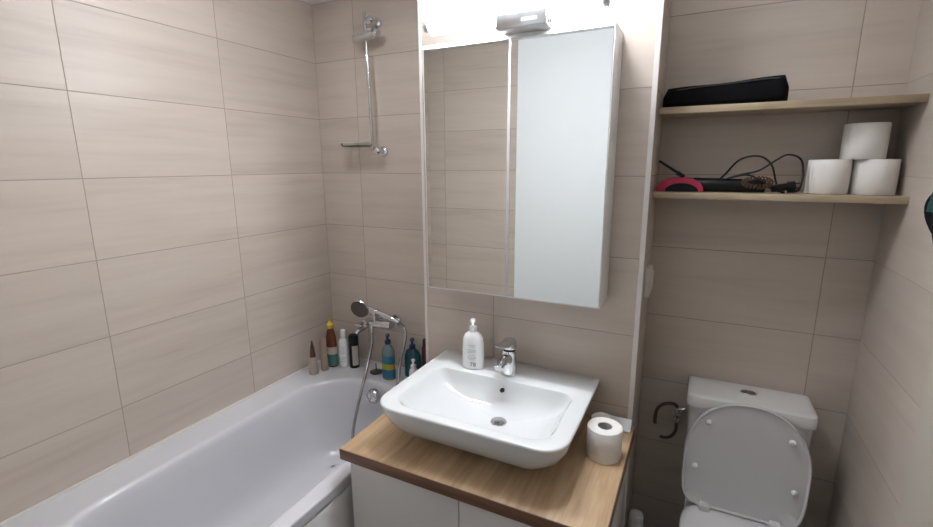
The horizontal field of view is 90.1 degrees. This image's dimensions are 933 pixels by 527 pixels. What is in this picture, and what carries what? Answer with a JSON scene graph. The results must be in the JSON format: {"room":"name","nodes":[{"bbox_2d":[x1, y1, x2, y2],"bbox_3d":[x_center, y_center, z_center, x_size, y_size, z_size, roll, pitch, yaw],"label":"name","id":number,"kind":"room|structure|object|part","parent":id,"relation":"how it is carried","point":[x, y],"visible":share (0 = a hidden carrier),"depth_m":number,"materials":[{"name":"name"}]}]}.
{"room":"bathroom","nodes":[
{"label":"bathroom","id":0,"kind":"room"},
{"bbox_2d":[0,0,332,521],"bbox_3d":[-1.367,0.059,1.887,0.100,2.600,2.160,6,13,26],"label":"wall","id":1,"kind":"structure","parent":0,"point":[164,258],"depth_m":1.88,"materials":[{"name":"beige tile"}]},
{"bbox_2d":[0,353,404,525],"bbox_3d":[-0.923,0.808,1.821,0.884,0.010,2.160,6,13,26],"label":"trim","id":2,"kind":"structure","parent":1,"relation":"attached to","point":[267,387],"depth_m":1.94,"materials":[{"name":"plastic"}]},
{"bbox_2d":[301,0,333,4],"bbox_3d":[-0.183,-1.141,1.014,2.770,0.100,2.380,6,13,26],"label":"ceiling","id":3,"kind":"structure","parent":0,"point":[311,2],"depth_m":2.49,"materials":[{"name":"white paint"}]},
{"bbox_2d":[312,0,425,366],"bbox_3d":[-0.466,-0.114,2.682,0.984,2.600,0.100,6,13,26],"label":"wall","id":4,"kind":"structure","parent":0,"point":[373,203],"depth_m":2.57,"materials":[{"name":"beige tile"}]},
{"bbox_2d":[352,11,387,156],"bbox_3d":[-0.495,-0.915,2.403,0.162,0.707,0.112,6,13,26],"label":"shower rail","id":5,"kind":"object","parent":4,"relation":"attached to","point":[369,33],"visible":1,"depth_m":2.36,"materials":[{"name":"silver metal"}]},
{"bbox_2d":[340,142,370,147],"bbox_3d":[-0.588,-0.636,2.497,0.169,0.024,0.117,6,13,26],"label":"soap dish","id":6,"kind":"object","parent":5,"relation":"attached to","point":[343,144],"visible":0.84,"depth_m":2.45,"materials":[{"name":"clear glass"}]},
{"bbox_2d":[355,309,400,334],"bbox_3d":[-0.509,0.324,2.641,0.221,0.157,0.172,6,13,26],"label":"mixer","id":7,"kind":"object","parent":4,"relation":"attached to","point":[376,321],"visible":0.88,"depth_m":2.63,"materials":[{"name":"silver metal"}]},
{"bbox_3d":[-0.596,0.373,2.652,0.028,0.056,0.097,11,16,42],"label":"spout","id":8,"kind":"part","parent":7,"relation":"part of","materials":[{"name":"silver metal"}]},
{"bbox_3d":[-0.591,0.342,2.656,0.061,0.054,0.086,11,16,42],"label":"lever","id":9,"kind":"part","parent":7,"relation":"part of","materials":[{"name":"silver metal"}]},
{"bbox_2d":[421,0,671,526],"bbox_3d":[0.323,0.002,2.119,0.942,2.600,0.422,6,13,26],"label":"wall","id":10,"kind":"structure","parent":0,"point":[591,342],"depth_m":1.83,"materials":[{"name":"beige tile"}]},
{"bbox_2d":[417,0,428,363],"bbox_3d":[-0.190,-0.282,2.083,0.014,2.025,0.013,6,13,26],"label":"trim","id":11,"kind":"structure","parent":10,"relation":"attached to","point":[418,1],"depth_m":2.05,"materials":[{"name":"white plastic"}]},
{"bbox_2d":[423,20,622,308],"bbox_3d":[0.187,-0.347,1.787,0.715,0.952,0.150,6,13,26],"label":"upper cabinet","id":12,"kind":"object","parent":10,"relation":"attached to","point":[521,128],"visible":1,"depth_m":1.69,"materials":[{"name":"white paint"}]},
{"bbox_3d":[-0.007,-0.345,1.802,0.348,0.934,0.002,6,13,26],"label":"mirror pane","id":13,"kind":"part","parent":12,"relation":"part of","materials":[{"name":"clear glass"}]},
{"bbox_3d":[-0.003,-0.351,1.809,0.356,0.952,0.015,6,13,26],"label":"door","id":14,"kind":"part","parent":12,"relation":"part of","materials":[{"name":"white paint"}]},
{"bbox_2d":[423,0,609,36],"bbox_3d":[0.178,-0.846,1.642,0.658,0.082,0.225,6,13,26],"label":"lamp","id":15,"kind":"object","parent":12,"relation":"attached to","point":[532,17],"visible":0.97,"depth_m":1.54,"materials":[{"name":"white"}]},
{"bbox_3d":[0.314,-0.314,1.645,0.350,0.934,0.002,6,13,26],"label":"mirror pane","id":16,"kind":"part","parent":12,"relation":"part of","materials":[{"name":"clear glass"}]},
{"bbox_3d":[0.318,-0.319,1.652,0.358,0.952,0.015,6,13,26],"label":"door","id":17,"kind":"part","parent":12,"relation":"part of","materials":[{"name":"white paint"}]},
{"bbox_2d":[622,0,664,526],"bbox_3d":[0.647,0.082,1.735,0.018,2.600,0.015,6,13,26],"label":"trim","id":18,"kind":"structure","parent":10,"relation":"attached to","point":[660,12],"depth_m":1.67,"materials":[{"name":"white plastic"}]},
{"bbox_2d":[644,264,653,297],"bbox_3d":[0.732,0.070,1.863,0.024,0.120,0.080,6,13,26],"label":"wall switch","id":19,"kind":"object","parent":10,"relation":"attached to","point":[649,272],"visible":1,"depth_m":1.83,"materials":[{"name":"white plastic"}]},
{"bbox_2d":[631,0,921,526],"bbox_3d":[1.194,0.051,1.869,0.844,2.600,0.100,6,13,26],"label":"wall","id":20,"kind":"structure","parent":0,"point":[773,295],"depth_m":1.79,"materials":[{"name":"beige tile"}]},
{"bbox_2d":[653,402,686,438],"bbox_3d":[0.895,0.690,2.056,0.129,0.182,0.079,6,13,26],"label":"water valve","id":21,"kind":"object","parent":20,"relation":"attached to","point":[677,413],"visible":1,"depth_m":2.04,"materials":[{"name":"silver metal"}]},
{"bbox_3d":[0.912,0.668,2.012,0.030,0.030,0.022,4,13,21],"label":"handle","id":22,"kind":"part","parent":21,"relation":"part of","materials":[{"name":"silver metal"}]},
{"bbox_2d":[652,191,909,203],"bbox_3d":[1.080,-0.246,1.687,0.740,0.023,0.208,6,13,26],"label":"shelf","id":23,"kind":"object","parent":20,"relation":"attached to","point":[766,195],"visible":0.78,"depth_m":1.58,"materials":[{"name":"brown wood"}]},
{"bbox_2d":[655,154,803,192],"bbox_3d":[0.955,-0.332,1.713,0.471,0.135,0.110,6,13,26],"label":"hot air styler","id":24,"kind":"object","parent":23,"relation":"on","point":[681,183],"visible":0.98,"depth_m":1.69,"materials":[{"name":"black plastic"}]},
{"bbox_3d":[0.784,-0.361,1.779,0.097,0.069,0.014,6,13,26],"label":"clamp arm","id":25,"kind":"part","parent":24,"relation":"part of","materials":[{"name":"black plastic"}]},
{"bbox_3d":[1.034,-0.321,1.656,0.270,0.135,0.081,10,16,41],"label":"cord","id":26,"kind":"part","parent":24,"relation":"part of","materials":[{"name":"black plastic"}]},
{"bbox_2d":[741,176,773,189],"bbox_3d":[1.013,-0.282,1.621,0.100,0.048,0.027,6,13,26],"label":"tie","id":27,"kind":"object","parent":23,"relation":"on","point":[768,180],"visible":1,"depth_m":1.62,"materials":[{"name":"fabric"}]},
{"bbox_2d":[804,159,852,193],"bbox_3d":[1.236,-0.297,1.592,0.121,0.114,0.121,6,13,26],"label":"toilet paper roll","id":28,"kind":"object","parent":23,"relation":"on","point":[822,176],"visible":1,"depth_m":1.55,"materials":[{"name":"white paper"}]},
{"bbox_2d":[848,159,901,194],"bbox_3d":[1.348,-0.286,1.540,0.121,0.114,0.121,6,13,26],"label":"toilet paper roll","id":29,"kind":"object","parent":23,"relation":"on","point":[868,176],"visible":0.99,"depth_m":1.50,"materials":[{"name":"white paper"}]},
{"bbox_2d":[839,122,891,158],"bbox_3d":[1.316,-0.403,1.538,0.121,0.114,0.121,6,13,26],"label":"toilet paper roll","id":30,"kind":"object","parent":29,"relation":"on","point":[870,140],"visible":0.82,"depth_m":1.49,"materials":[{"name":"white paper"}]},
{"bbox_2d":[659,93,929,118],"bbox_3d":[1.078,-0.542,1.624,0.740,0.023,0.208,6,13,26],"label":"shelf","id":31,"kind":"object","parent":20,"relation":"attached to","point":[889,101],"visible":1,"depth_m":1.55,"materials":[{"name":"brown wood"}]},
{"bbox_2d":[662,75,788,107],"bbox_3d":[0.924,-0.614,1.680,0.396,0.092,0.108,6,14,28],"label":"pouch","id":32,"kind":"object","parent":31,"relation":"on","point":[770,88],"visible":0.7,"depth_m":1.62,"materials":[{"name":"black fabric"}]},
{"bbox_2d":[827,0,932,526],"bbox_3d":[1.022,0.296,0.718,0.100,2.600,2.160,6,13,26],"label":"wall","id":33,"kind":"structure","parent":0,"point":[895,351],"depth_m":1.43,"materials":[{"name":"beige tile"}]},
{"bbox_2d":[924,193,932,240],"bbox_3d":[1.149,-0.112,1.095,0.084,0.210,0.248,6,13,26],"label":"hanging towel","id":34,"kind":"object","parent":33,"relation":"hanging from","point":[928,208],"visible":1,"depth_m":1.14,"materials":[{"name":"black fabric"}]},
{"bbox_3d":[-0.171,1.500,1.574,2.770,0.100,2.380,6,13,26],"label":"floor","id":35,"kind":"structure","parent":0,"visible":0},
{"bbox_2d":[0,354,406,526],"bbox_3d":[-0.846,1.059,2.040,0.872,0.575,1.798,6,13,26],"label":"bathtub","id":36,"kind":"object","parent":35,"relation":"on","point":[271,458],"visible":0.65,"depth_m":2.10,"materials":[{"name":"white ceramic"}]},
{"bbox_2d":[309,340,318,374],"bbox_3d":[-0.876,0.533,2.652,0.053,0.199,0.053,6,13,26],"label":"tube","id":37,"kind":"object","parent":36,"relation":"on","point":[313,364],"visible":1,"depth_m":2.64,"materials":[{"name":"brown plastic"}]},
{"bbox_2d":[320,337,328,370],"bbox_3d":[-0.828,0.523,2.699,0.045,0.198,0.043,6,13,26],"label":"tube","id":38,"kind":"object","parent":36,"relation":"on","point":[323,350],"visible":1,"depth_m":2.69,"materials":[{"name":"beige plastic"}]},
{"bbox_3d":[-0.546,1.143,1.719,0.038,0.502,1.466,6,13,26],"label":"apron panel","id":39,"kind":"part","parent":36,"relation":"part of","materials":[{"name":"white plastic"}]},
{"bbox_2d":[326,317,337,366],"bbox_3d":[-0.798,0.460,2.746,0.073,0.302,0.056,6,13,26],"label":"bottle","id":40,"kind":"object","parent":36,"relation":"on","point":[331,343],"visible":0.93,"depth_m":2.73,"materials":[{"name":"brown plastic"}]},
{"bbox_2d":[339,329,349,366],"bbox_3d":[-0.727,0.497,2.756,0.057,0.224,0.057,6,13,26],"label":"lotion bottle","id":41,"kind":"object","parent":36,"relation":"on","point":[343,341],"visible":0.99,"depth_m":2.74,"materials":[{"name":"white plastic"}]},
{"bbox_2d":[348,333,359,367],"bbox_3d":[-0.662,0.513,2.740,0.058,0.200,0.057,6,13,26],"label":"spray can","id":42,"kind":"object","parent":36,"relation":"on","point":[353,340],"visible":0.98,"depth_m":2.72,"materials":[{"name":"black plastic"}]},
{"bbox_3d":[-0.508,0.723,2.526,0.084,0.083,0.046,6,13,26],"label":"overflow knob","id":43,"kind":"part","parent":36,"relation":"part of","materials":[{"name":"silver metal"}]},
{"bbox_2d":[370,364,381,374],"bbox_3d":[-0.519,0.600,2.673,0.074,0.055,0.074,6,13,26],"label":"plug","id":44,"kind":"object","parent":36,"relation":"on","point":[376,371],"visible":0.99,"depth_m":2.67,"materials":[{"name":"grey plastic"}]},
{"bbox_2d":[351,300,406,438],"bbox_3d":[-0.548,0.637,2.528,0.365,0.808,0.360,6,13,26],"label":"shower","id":45,"kind":"object","parent":36,"relation":"on","point":[359,308],"visible":0.73,"depth_m":2.58,"materials":[{"name":"silver metal"}]},
{"bbox_3d":[-0.484,0.283,2.605,0.249,0.094,0.036,6,13,26],"label":"handle","id":46,"kind":"part","parent":45,"relation":"part of","materials":[{"name":"silver metal"}]},
{"bbox_2d":[382,333,395,379],"bbox_3d":[-0.432,0.513,2.580,0.063,0.264,0.083,-9,15,-36],"label":"bottle","id":47,"kind":"object","parent":36,"relation":"on","point":[388,355],"visible":1,"depth_m":2.56,"materials":[{"name":"teal plastic"}]},
{"bbox_2d":[404,338,420,376],"bbox_3d":[-0.303,0.524,2.611,0.077,0.227,0.099,-12,17,-44],"label":"shampoo bottle","id":48,"kind":"object","parent":36,"relation":"on","point":[411,352],"visible":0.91,"depth_m":2.58,"materials":[{"name":"teal plastic"}]},
{"bbox_2d":[409,359,416,375],"bbox_3d":[-0.288,0.586,2.498,0.048,0.153,0.062,6,13,26],"label":"dispenser","id":49,"kind":"object","parent":36,"relation":"on","point":[413,369],"visible":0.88,"depth_m":2.48,"materials":[{"name":"white plastic"}]},
{"bbox_2d":[422,338,425,365],"bbox_3d":[-0.226,0.527,2.605,0.048,0.224,0.048,6,13,26],"label":"bottle","id":50,"kind":"object","parent":36,"relation":"on","point":[423,339],"visible":0.43,"depth_m":2.58,"materials":[{"name":"red plastic"}]},
{"bbox_2d":[350,463,626,526],"bbox_3d":[0.110,1.040,1.863,0.912,0.678,0.600,6,13,26],"label":"vanity cabinet","id":51,"kind":"object","parent":35,"relation":"on","point":[379,500],"visible":0.16,"depth_m":1.65,"materials":[{"name":"white paint"}]},
{"bbox_3d":[-0.225,1.039,1.701,0.454,0.599,0.018,6,13,26],"label":"door","id":52,"kind":"part","parent":51,"relation":"part of","materials":[{"name":"white paint"}]},
{"bbox_2d":[339,414,634,526],"bbox_3d":[0.098,0.687,1.782,0.958,0.042,0.623,6,13,26],"label":"countertop","id":53,"kind":"structure","parent":51,"relation":"on","point":[577,490],"depth_m":1.56,"materials":[{"name":"brown wood"}]},
{"bbox_2d":[380,349,599,469],"bbox_3d":[0.095,0.571,1.785,0.705,0.182,0.570,6,13,26],"label":"washbasin","id":54,"kind":"object","parent":53,"relation":"in","point":[530,419],"visible":1,"depth_m":1.76,"materials":[{"name":"white ceramic"}]},
{"bbox_2d":[462,318,483,369],"bbox_3d":[0.028,0.332,1.946,0.070,0.217,0.083,-11,16,-41],"label":"soap dispenser","id":55,"kind":"object","parent":54,"relation":"on","point":[473,344],"visible":1,"depth_m":1.93,"materials":[{"name":"white plastic"}]},
{"bbox_2d":[494,337,516,376],"bbox_3d":[0.155,0.382,1.854,0.070,0.156,0.150,6,13,26],"label":"faucet","id":56,"kind":"object","parent":54,"relation":"on","point":[506,364],"visible":1,"depth_m":1.86,"materials":[{"name":"silver metal"}]},
{"bbox_3d":[0.145,0.395,1.837,0.044,0.056,0.105,6,13,26],"label":"spout","id":57,"kind":"part","parent":56,"relation":"part of","materials":[{"name":"silver metal"}]},
{"bbox_3d":[0.156,0.327,1.846,0.062,0.044,0.135,6,13,26],"label":"lever","id":58,"kind":"part","parent":56,"relation":"part of","materials":[{"name":"silver metal"}]},
{"bbox_2d":[586,412,622,464],"bbox_3d":[0.491,0.622,1.659,0.121,0.132,0.124,6,13,26],"label":"toilet paper roll","id":59,"kind":"object","parent":53,"relation":"on","point":[604,434],"visible":1,"depth_m":1.62,"materials":[{"name":"white paper"}]},
{"bbox_2d":[611,415,631,432],"bbox_3d":[0.604,0.632,1.836,0.086,0.036,0.044,6,13,26],"label":"carton","id":60,"kind":"object","parent":53,"relation":"on","point":[625,423],"visible":0.58,"depth_m":1.83,"materials":[{"name":"white"}]},
{"bbox_3d":[0.184,1.080,1.501,0.456,0.599,0.018,6,13,26],"label":"door","id":61,"kind":"part","parent":51,"relation":"part of","materials":[{"name":"white paint"}]},
{"bbox_2d":[628,509,642,526],"bbox_3d":[0.744,1.209,2.061,0.063,0.258,0.063,6,13,26],"label":"brush holder","id":62,"kind":"object","parent":35,"relation":"on","point":[635,519],"visible":1,"depth_m":2.02,"materials":[{"name":"white plastic"}]},
{"bbox_2d":[679,376,817,526],"bbox_3d":[1.011,0.969,1.722,0.430,0.866,0.657,6,13,26],"label":"toilet","id":63,"kind":"object","parent":35,"relation":"on","point":[747,462],"visible":1,"depth_m":1.77,"materials":[{"name":"white ceramic"}]},
{"bbox_3d":[1.015,1.209,1.774,0.376,0.375,0.620,6,13,26],"label":"bowl","id":64,"kind":"part","parent":63,"relation":"part of","materials":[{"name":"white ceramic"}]},
{"bbox_3d":[0.965,1.032,1.637,0.404,0.023,0.443,6,13,26],"label":"seat","id":65,"kind":"part","parent":63,"relation":"part of","materials":[{"name":"white plastic"}]},
{"bbox_3d":[1.116,0.776,1.893,0.418,0.421,0.175,6,13,26],"label":"tank","id":66,"kind":"part","parent":63,"relation":"part of","materials":[{"name":"white ceramic"}]},
{"bbox_3d":[1.112,0.543,1.843,0.430,0.051,0.196,6,13,26],"label":"tank lid","id":67,"kind":"part","parent":63,"relation":"part of","materials":[{"name":"white ceramic"}]}
]}

